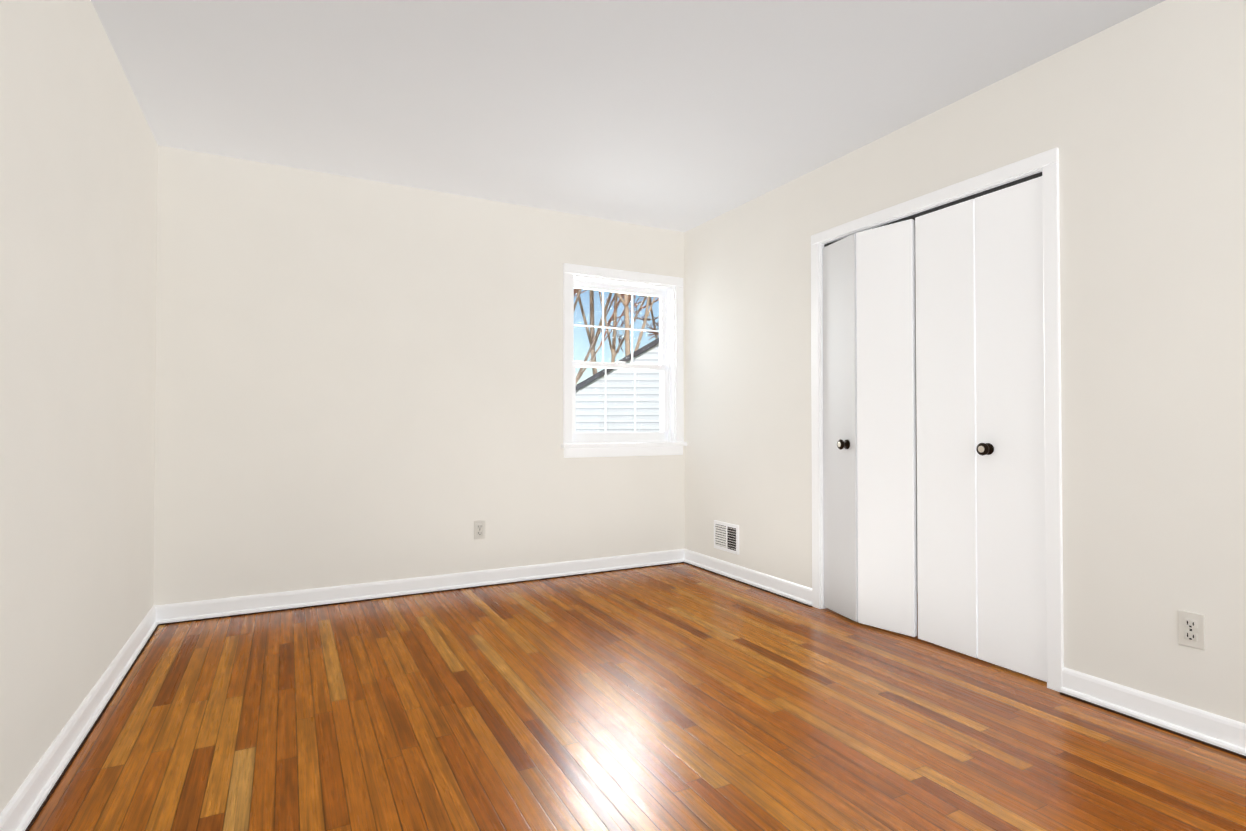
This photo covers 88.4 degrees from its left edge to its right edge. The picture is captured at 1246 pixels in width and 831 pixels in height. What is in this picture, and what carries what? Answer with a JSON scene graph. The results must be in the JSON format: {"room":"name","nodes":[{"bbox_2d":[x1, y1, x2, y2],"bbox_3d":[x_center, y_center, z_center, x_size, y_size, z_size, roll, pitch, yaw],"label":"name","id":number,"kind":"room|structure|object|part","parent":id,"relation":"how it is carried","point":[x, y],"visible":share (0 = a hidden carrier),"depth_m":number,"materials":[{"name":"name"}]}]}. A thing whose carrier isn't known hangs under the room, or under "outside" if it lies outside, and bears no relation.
{"room":"empty bedroom","nodes":[
{"label":"empty bedroom","id":0,"kind":"room"},
{"bbox_2d":[0,0,157,813],"bbox_3d":[-1.379,-0.189,1.228,0.120,2.440,4.920,0,-1,-28],"label":"wall","id":1,"kind":"structure","parent":0,"point":[78,204],"depth_m":1.96,"materials":[{"name":"beige paint"}]},
{"bbox_2d":[153,145,684,605],"bbox_3d":[-0.953,-0.149,4.117,3.320,2.440,0.200,0,-1,-28],"label":"wall","id":2,"kind":"structure","parent":0,"point":[359,381],"depth_m":3.73,"materials":[{"name":"beige paint"}]},
{"bbox_2d":[164,549,683,622],"bbox_3d":[-0.941,1.017,3.981,3.170,0.089,0.024,0,-1,-28],"label":"baseboard","id":3,"kind":"structure","parent":2,"relation":"attached to","point":[176,612],"depth_m":3.78,"materials":[{"name":"white wood"}]},
{"bbox_2d":[474,520,484,538],"bbox_3d":[-0.898,0.716,4.015,0.070,0.114,0.010,0,-1,-28],"label":"electrical outlet","id":4,"kind":"object","parent":2,"relation":"attached to","point":[479,529],"visible":1,"depth_m":4.01,"materials":[{"name":"white plastic"}]},
{"bbox_2d":[573,274,674,442],"bbox_3d":[-0.035,-0.380,4.619,0.820,1.145,0.230,0,-1,-28],"label":"liner","id":5,"kind":"object","parent":2,"relation":"attached to","point":[670,327],"visible":0.52,"depth_m":4.71,"materials":[{"name":"white wood"}]},
{"bbox_2d":[561,263,686,457],"bbox_3d":[-0.003,-0.366,4.554,0.977,1.305,0.185,0,-1,-28],"label":"window","id":6,"kind":"structure","parent":2,"relation":"in","point":[572,449],"depth_m":4.56,"materials":[{"name":"white wood"}]},
{"bbox_3d":[-0.025,-0.380,4.599,0.796,1.121,0.085,0,-1,-28],"label":"window sashes","id":7,"kind":"part","parent":6,"relation":"part of","materials":[{"name":"white wood"}]},
{"bbox_2d":[91,0,1164,231],"bbox_3d":[0.436,-1.446,2.198,4.220,0.100,4.920,0,-1,-28],"label":"ceiling","id":8,"kind":"structure","parent":0,"point":[681,115],"depth_m":2.67,"materials":[{"name":"white paint"}]},
{"bbox_2d":[29,563,1245,830],"bbox_3d":[0.436,1.094,2.163,4.220,0.100,4.920,0,-1,-28],"label":"floor","id":9,"kind":"structure","parent":0,"point":[677,697],"depth_m":2.11,"materials":[{"name":"brown wood"}]},
{"bbox_2d":[915,259,917,592],"bbox_3d":[1.787,-0.162,3.232,0.710,2.440,1.845,0,-1,-28],"label":"gap","id":10,"kind":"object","parent":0,"point":[916,417],"depth_m":3.86,"materials":[{"name":"grey"}]},
{"bbox_2d":[684,0,1245,723],"bbox_3d":[1.607,-0.169,2.682,0.120,2.440,4.720,0,-1,-28],"label":"wall","id":11,"kind":"structure","parent":0,"point":[1138,120],"depth_m":2.30,"materials":[{"name":"beige paint"}]},
{"bbox_2d":[0,549,1245,830],"bbox_3d":[0.109,0.993,1.948,3.200,0.096,4.600,0,-1,-28],"label":"baseboard","id":12,"kind":"structure","parent":11,"relation":"attached to","point":[28,799],"depth_m":2.19,"materials":[{"name":"white wood"}]},
{"bbox_2d":[714,520,738,554],"bbox_3d":[0.687,0.811,4.276,0.014,0.190,0.270,0,-1,-28],"label":"air vent","id":13,"kind":"object","parent":11,"relation":"in","point":[726,536],"visible":1,"depth_m":4.26,"materials":[{"name":"white metal"}]},
{"bbox_2d":[820,168,1041,608],"bbox_3d":[1.420,0.048,3.036,0.120,2.016,1.187,0,-1,-28],"label":"liner","id":14,"kind":"object","parent":11,"relation":"attached to","point":[904,216],"visible":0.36,"depth_m":3.52,"materials":[{"name":"white wood"}]},
{"bbox_2d":[822,234,857,621],"bbox_3d":[1.156,0.060,3.402,0.030,1.978,0.288,0,-1,-16],"label":"closet door","id":15,"kind":"structure","parent":14,"relation":"attached to","point":[840,489],"depth_m":3.38,"materials":[{"name":"white wood"}]},
{"bbox_2d":[837,439,849,449],"bbox_3d":[1.140,0.150,3.316,0.048,0.054,0.054,0,-1,-16],"label":"handle","id":16,"kind":"object","parent":15,"relation":"attached to","point":[842,444],"visible":1,"depth_m":3.31,"materials":[{"name":"brown metal"}]},
{"bbox_2d":[856,219,916,636],"bbox_3d":[1.290,0.056,3.147,0.030,1.978,0.288,1,-1,-40],"label":"closet door","id":17,"kind":"structure","parent":14,"relation":"attached to","point":[886,446],"depth_m":3.12,"materials":[{"name":"white wood"}]},
{"bbox_2d":[824,172,1041,246],"bbox_3d":[1.406,-0.947,3.043,0.034,0.019,1.177,0,-1,-28],"label":"track rail","id":18,"kind":"object","parent":14,"relation":"attached to","point":[974,196],"visible":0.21,"depth_m":2.82,"materials":[{"name":"grey metal"}]},
{"bbox_2d":[915,199,977,657],"bbox_3d":[1.459,0.053,2.889,0.030,1.978,0.290,0,-1,-28],"label":"closet door","id":19,"kind":"structure","parent":14,"relation":"attached to","point":[946,437],"depth_m":2.87,"materials":[{"name":"white wood"}]},
{"bbox_2d":[974,176,1046,681],"bbox_3d":[1.596,0.049,2.629,0.030,1.978,0.290,0,-1,-28],"label":"closet door","id":20,"kind":"structure","parent":14,"relation":"attached to","point":[1011,527],"depth_m":2.62,"materials":[{"name":"white wood"}]},
{"bbox_2d":[976,443,993,455],"bbox_3d":[1.519,0.141,2.690,0.048,0.054,0.054,0,-1,-28],"label":"handle","id":21,"kind":"object","parent":20,"relation":"attached to","point":[982,449],"visible":0.96,"depth_m":2.68,"materials":[{"name":"brown metal"}]},
{"bbox_2d":[811,148,1063,691],"bbox_3d":[1.359,0.020,3.005,0.016,2.071,1.297,0,-1,-28],"label":"trim","id":22,"kind":"structure","parent":11,"relation":"attached to","point":[1047,162],"depth_m":2.47,"materials":[{"name":"white wood"}]},
{"bbox_2d":[1178,610,1204,649],"bbox_3d":[1.843,0.696,2.079,0.010,0.114,0.070,0,-1,-28],"label":"electrical outlet","id":23,"kind":"object","parent":11,"relation":"attached to","point":[1191,629],"visible":1,"depth_m":2.08,"materials":[{"name":"white plastic"}]},
{"label":"outside","id":24,"kind":"structure","parent":0,"visible":0},
{"bbox_3d":[-2.783,4.317,14.728,90.000,0.200,110.000,0,-1,-28],"label":"ground","id":25,"kind":"structure","parent":24,"visible":0},
{"bbox_2d":[574,288,650,383],"bbox_3d":[-2.014,-3.390,19.692,8.367,15.358,10.261,0,-1,1],"label":"tree","id":26,"kind":"object","parent":25,"relation":"on","point":[580,373],"depth_m":20.61,"materials":[{"name":"brown plant"}]},
{"bbox_2d":[576,288,658,373],"bbox_3d":[0.003,-4.099,20.610,8.486,16.798,8.231,0,-1,1],"label":"tree","id":27,"kind":"object","parent":25,"relation":"on","point":[591,339],"depth_m":21.63,"materials":[{"name":"brown plant"}]},
{"bbox_2d":[576,344,659,432],"bbox_3d":[2.135,1.115,14.003,8.400,6.184,7.000,0,-1,1],"label":"house","id":28,"kind":"structure","parent":25,"relation":"on","point":[623,414],"depth_m":10.57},
{"bbox_2d":[576,338,658,389],"bbox_3d":[2.135,-0.808,14.030,8.500,2.517,7.100,0,-1,1],"label":"roof","id":29,"kind":"structure","parent":28,"relation":"on","point":[627,357],"depth_m":10.53,"materials":[{"name":"grey"}]},
{"bbox_2d":[616,293,658,356],"bbox_3d":[1.739,-2.696,21.340,8.792,14.016,8.415,0,-1,1],"label":"tree","id":30,"kind":"object","parent":25,"relation":"on","point":[627,322],"depth_m":19.56,"materials":[{"name":"brown plant"}]},
{"bbox_2d":[629,295,657,338],"bbox_3d":[3.083,-4.291,22.870,9.457,17.247,12.752,0,-1,1],"label":"tree","id":31,"kind":"object","parent":25,"relation":"on","point":[654,326],"depth_m":24.13,"materials":[{"name":"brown plant"}]},
{"bbox_2d":[645,322,658,339],"bbox_3d":[4.641,-3.151,19.848,8.003,14.884,11.347,0,-1,1],"label":"tree","id":32,"kind":"object","parent":25,"relation":"on","point":[654,333],"depth_m":23.92,"materials":[{"name":"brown plant"}]}
]}

